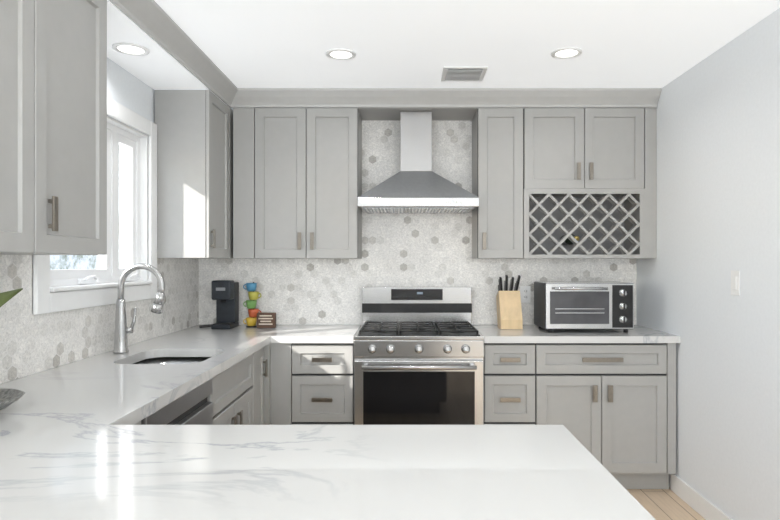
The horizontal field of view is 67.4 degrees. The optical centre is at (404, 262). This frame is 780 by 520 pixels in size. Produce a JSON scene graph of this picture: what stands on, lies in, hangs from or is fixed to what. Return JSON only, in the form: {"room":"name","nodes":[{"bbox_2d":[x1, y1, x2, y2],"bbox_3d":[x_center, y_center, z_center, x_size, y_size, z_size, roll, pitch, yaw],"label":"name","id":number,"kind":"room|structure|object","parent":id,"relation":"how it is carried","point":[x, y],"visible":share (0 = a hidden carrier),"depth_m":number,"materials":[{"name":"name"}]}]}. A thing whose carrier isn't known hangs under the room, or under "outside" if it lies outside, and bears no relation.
{"room":"kitchen","nodes":[
{"label":"kitchen","id":0,"kind":"room"},
{"bbox_2d":[1,57,192,383],"bbox_3d":[-1.515,0.134,0.735,0.150,2.463,6.970,0,0,0],"label":"wall","id":1,"kind":"structure","parent":0,"point":[123,87],"depth_m":3.13,"materials":[{"name":"paint"}]},
{"bbox_2d":[0,0,106,254],"bbox_3d":[-1.264,-0.511,1.773,0.332,0.963,0.866,0,0,0],"label":"upper cabinet","id":2,"kind":"object","parent":1,"relation":"attached to","point":[53,127],"visible":1,"depth_m":1.88,"materials":[{"name":"grey paint"}]},
{"bbox_2d":[33,97,156,314],"bbox_3d":[-1.468,-0.295,2.792,0.135,0.989,1.089,0,0,0],"label":"window","id":3,"kind":"structure","parent":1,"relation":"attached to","point":[56,290],"depth_m":3.01,"materials":[{"name":"plastic"}]},
{"bbox_2d":[0,255,199,383],"bbox_3d":[-1.435,0.183,2.344,0.007,0.488,3.448,0,0,0],"label":"tile backsplash","id":4,"kind":"structure","parent":1,"relation":"attached to","point":[30,344],"depth_m":2.52,"materials":[{"name":"tile"}]},
{"bbox_2d":[155,90,239,258],"bbox_3d":[-1.264,-0.511,3.702,0.332,0.963,0.718,0,0,0],"label":"upper cabinet","id":5,"kind":"object","parent":1,"relation":"attached to","point":[194,174],"visible":1,"depth_m":3.34,"materials":[{"name":"grey paint"}]},
{"bbox_2d":[107,0,208,89],"bbox_3d":[-1.275,-1.006,2.775,0.310,0.034,1.134,0,0,0],"label":"ceiling","id":6,"kind":"structure","parent":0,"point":[158,67],"depth_m":2.86,"materials":[{"name":"paint"}]},
{"bbox_2d":[112,42,149,55],"bbox_3d":[-1.265,-0.984,2.700,0.160,0.008,0.160,0,0,0],"label":"ceiling light","id":7,"kind":"object","parent":6,"relation":"attached to","point":[130,49],"visible":1,"depth_m":2.69,"materials":[{"name":"white plastic"}]},
{"bbox_2d":[233,108,361,258],"bbox_3d":[-0.699,-0.511,3.889,0.798,0.963,0.342,0,0,0],"label":"upper cabinet","id":8,"kind":"object","parent":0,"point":[297,182],"visible":1,"depth_m":3.74,"materials":[{"name":"grey paint"}]},
{"bbox_2d":[358,108,476,120],"bbox_3d":[0.083,-1.006,3.901,0.762,0.034,0.320,0,0,0],"label":"upper cabinet","id":9,"kind":"object","parent":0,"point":[438,114],"visible":0.71,"depth_m":3.87,"materials":[{"name":"grey paint"}]},
{"bbox_2d":[200,121,636,324],"bbox_3d":[0.100,-0.293,4.065,3.017,1.440,0.007,0,0,0],"label":"tile backsplash","id":10,"kind":"structure","parent":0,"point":[416,250],"depth_m":4.06,"materials":[{"name":"tile"}]},
{"bbox_2d":[357,111,478,213],"bbox_3d":[0.082,-0.663,3.829,0.750,0.648,0.464,0,0,0],"label":"range hood","id":11,"kind":"object","parent":10,"relation":"attached to","point":[415,184],"visible":0.94,"depth_m":3.72,"materials":[{"name":"metal"}]},
{"bbox_2d":[520,286,530,302],"bbox_3d":[0.835,0.217,4.056,0.072,0.116,0.008,0,0,0],"label":"electrical outlet plate","id":12,"kind":"object","parent":10,"relation":"attached to","point":[525,293],"visible":0.9,"depth_m":4.06,"materials":[{"name":"white plastic"}]},
{"bbox_2d":[154,0,779,102],"bbox_3d":[0.085,-1.148,0.735,3.350,0.100,6.970,0,0,0],"label":"ceiling","id":13,"kind":"structure","parent":0,"point":[423,43],"depth_m":2.86,"materials":[{"name":"paint"}]},
{"bbox_2d":[326,48,355,59],"bbox_3d":[-0.336,-1.093,3.070,0.160,0.008,0.160,0,0,0],"label":"recessed light","id":14,"kind":"object","parent":13,"relation":"in","point":[340,54],"visible":1,"depth_m":3.06,"materials":[{"name":"white plastic"}]},
{"bbox_2d":[441,67,487,80],"bbox_3d":[0.340,-1.090,3.390,0.250,0.014,0.250,0,0,0],"label":"ceiling vent","id":15,"kind":"object","parent":13,"relation":"in","point":[463,73],"visible":1,"depth_m":3.37,"materials":[{"name":"white plastic"}]},
{"bbox_2d":[551,47,582,58],"bbox_3d":[0.843,-1.093,3.050,0.160,0.008,0.160,0,0,0],"label":"recessed light","id":16,"kind":"object","parent":13,"relation":"in","point":[566,52],"visible":1,"depth_m":3.04,"materials":[{"name":"white plastic"}]},
{"bbox_2d":[626,487,704,519],"bbox_3d":[0.085,1.415,0.735,3.350,0.100,6.970,0,0,0],"label":"floor","id":17,"kind":"structure","parent":0,"point":[663,504],"depth_m":3.31,"materials":[{"name":"brown wood"}]},
{"bbox_2d":[141,378,212,424],"bbox_3d":[-1.089,0.918,2.118,0.582,0.892,0.635,0,0,0],"label":"dishwasher","id":18,"kind":"object","parent":17,"relation":"on","point":[193,407],"visible":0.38,"depth_m":2.18,"materials":[{"name":"metal"}]},
{"bbox_2d":[134,343,270,424],"bbox_3d":[-1.109,0.917,2.807,0.642,0.894,2.508,0,0,0],"label":"base cabinet","id":19,"kind":"object","parent":17,"relation":"on","point":[240,394],"visible":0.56,"depth_m":2.99,"materials":[{"name":"grey paint"}]},
{"bbox_2d":[0,325,279,468],"bbox_3d":[-1.100,0.448,2.330,0.660,0.040,3.460,0,0,0],"label":"countertop","id":20,"kind":"structure","parent":19,"relation":"on","point":[56,403],"depth_m":2.07,"materials":[{"name":"stone"}]},
{"bbox_2d":[0,288,22,306],"bbox_3d":[-1.170,0.217,1.329,0.307,0.419,0.465,0,0,0],"label":"plant","id":21,"kind":"object","parent":20,"relation":"on","point":[7,296],"visible":1,"depth_m":1.53,"materials":[{"name":"green plant"}]},
{"bbox_2d":[0,388,24,409],"bbox_3d":[-1.225,0.402,1.625,0.284,0.048,0.284,0,0,0],"label":"bowl","id":22,"kind":"object","parent":20,"relation":"on","point":[8,396],"visible":1,"depth_m":1.72,"materials":[{"name":"grey metal"}]},
{"bbox_2d":[113,263,164,353],"bbox_3d":[-1.267,0.214,2.798,0.244,0.425,0.084,0,0,0],"label":"faucet","id":23,"kind":"object","parent":20,"relation":"on","point":[122,330],"visible":1,"depth_m":2.78,"materials":[{"name":"metal"}]},
{"bbox_2d":[133,357,210,363],"bbox_3d":[-1.073,0.569,2.695,0.445,0.198,0.500,0,0,0],"label":"sink basin","id":24,"kind":"object","parent":20,"relation":"in","point":[172,360],"visible":0.04,"depth_m":2.92,"materials":[{"name":"metal"}]},
{"bbox_2d":[199,280,238,328],"bbox_3d":[-1.251,0.270,3.881,0.256,0.314,0.246,0,0,0],"label":"coffee maker","id":25,"kind":"object","parent":20,"relation":"on","point":[225,294],"visible":0.98,"depth_m":3.86,"materials":[{"name":"black plastic"}]},
{"bbox_2d":[243,282,261,326],"bbox_3d":[-1.022,0.277,3.920,0.124,0.298,0.084,0,0,0],"label":"mugs","id":26,"kind":"object","parent":20,"relation":"on","point":[251,304],"visible":0.98,"depth_m":3.89,"materials":[{"name":"multicoloured ceramic"}]},
{"bbox_2d":[257,313,275,327],"bbox_3d":[-0.912,0.377,3.852,0.120,0.098,0.046,0,0,0],"label":"block sign","id":27,"kind":"object","parent":20,"relation":"on","point":[266,320],"visible":1,"depth_m":3.83,"materials":[{"name":"brown wood"}]},
{"bbox_2d":[0,417,655,519],"bbox_3d":[-0.176,0.448,1.074,1.189,0.040,0.948,0,0,0],"label":"countertop","id":28,"kind":"structure","parent":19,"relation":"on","point":[76,443],"depth_m":1.18,"materials":[{"name":"stone"}]},
{"bbox_2d":[271,343,353,424],"bbox_3d":[-0.545,0.917,3.739,0.487,0.894,0.642,0,0,0],"label":"base cabinet","id":29,"kind":"object","parent":17,"relation":"on","point":[312,383],"visible":0.58,"depth_m":3.44,"materials":[{"name":"grey paint"}]},
{"bbox_2d":[272,325,360,342],"bbox_3d":[-0.536,0.448,3.738,0.469,0.040,0.645,0,0,0],"label":"countertop","id":30,"kind":"structure","parent":29,"relation":"on","point":[286,333],"depth_m":3.55,"materials":[{"name":"stone"}]},
{"bbox_2d":[354,287,483,424],"bbox_3d":[0.081,0.764,3.689,0.756,1.200,0.722,0,0,0],"label":"range","id":31,"kind":"object","parent":17,"relation":"on","point":[418,355],"visible":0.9,"depth_m":3.39,"materials":[{"name":"metal"}]},
{"bbox_2d":[483,343,675,488],"bbox_3d":[1.029,0.917,3.739,1.130,0.894,0.642,0,0,0],"label":"base cabinet","id":32,"kind":"object","parent":17,"relation":"on","point":[611,407],"visible":0.69,"depth_m":3.44,"materials":[{"name":"grey paint"}]},
{"bbox_2d":[473,325,680,342],"bbox_3d":[1.035,0.448,3.738,1.146,0.040,0.646,0,0,0],"label":"countertop","id":33,"kind":"structure","parent":32,"relation":"on","point":[537,334],"depth_m":3.45,"materials":[{"name":"stone"}]},
{"bbox_2d":[496,275,522,328],"bbox_3d":[0.688,0.253,3.870,0.140,0.347,0.200,0,0,0],"label":"knife block","id":34,"kind":"object","parent":33,"relation":"on","point":[509,310],"visible":1,"depth_m":3.82,"materials":[{"name":"brown wood"}]},
{"bbox_2d":[534,281,633,332],"bbox_3d":[1.126,0.274,3.701,0.544,0.306,0.358,0,0,0],"label":"toaster oven","id":35,"kind":"object","parent":33,"relation":"on","point":[583,304],"visible":1,"depth_m":3.56,"materials":[{"name":"silver metal"}]},
{"bbox_2d":[637,8,779,519],"bbox_3d":[1.685,0.134,0.735,0.150,2.463,6.970,0,0,0],"label":"wall","id":36,"kind":"structure","parent":0,"point":[717,166],"depth_m":2.95,"materials":[{"name":"paint"}]},
{"bbox_2d":[109,0,661,107],"bbox_3d":[0.089,-1.045,2.020,3.039,0.104,3.440,0,0,0],"label":"crown molding","id":37,"kind":"structure","parent":36,"relation":"attached to","point":[154,21],"depth_m":3.68,"materials":[{"name":"paint"}]},
{"bbox_2d":[472,108,656,258],"bbox_3d":[1.037,-0.511,3.889,1.144,0.963,0.342,0,0,0],"label":"upper cabinet","id":38,"kind":"object","parent":36,"relation":"attached to","point":[564,183],"visible":1,"depth_m":3.75,"materials":[{"name":"grey paint"}]},
{"bbox_2d":[670,474,732,519],"bbox_3d":[1.602,1.310,0.465,0.012,0.107,6.110,0,0,0],"label":"baseboard","id":39,"kind":"structure","parent":36,"relation":"attached to","point":[700,504],"depth_m":3.21,"materials":[{"name":"white wood"}]},
{"bbox_2d":[731,271,739,295],"bbox_3d":[1.604,0.097,2.845,0.008,0.120,0.072,0,0,0],"label":"switch plate","id":40,"kind":"object","parent":36,"relation":"attached to","point":[735,282],"visible":1,"depth_m":2.83,"materials":[{"name":"white plastic"}]},
{"label":"outside","id":41,"kind":"structure","parent":0,"visible":0},
{"bbox_2d":[50,255,96,269],"bbox_3d":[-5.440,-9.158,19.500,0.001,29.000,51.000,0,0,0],"label":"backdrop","id":42,"kind":"structure","parent":41,"point":[72,260],"depth_m":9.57,"materials":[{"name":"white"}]}
]}

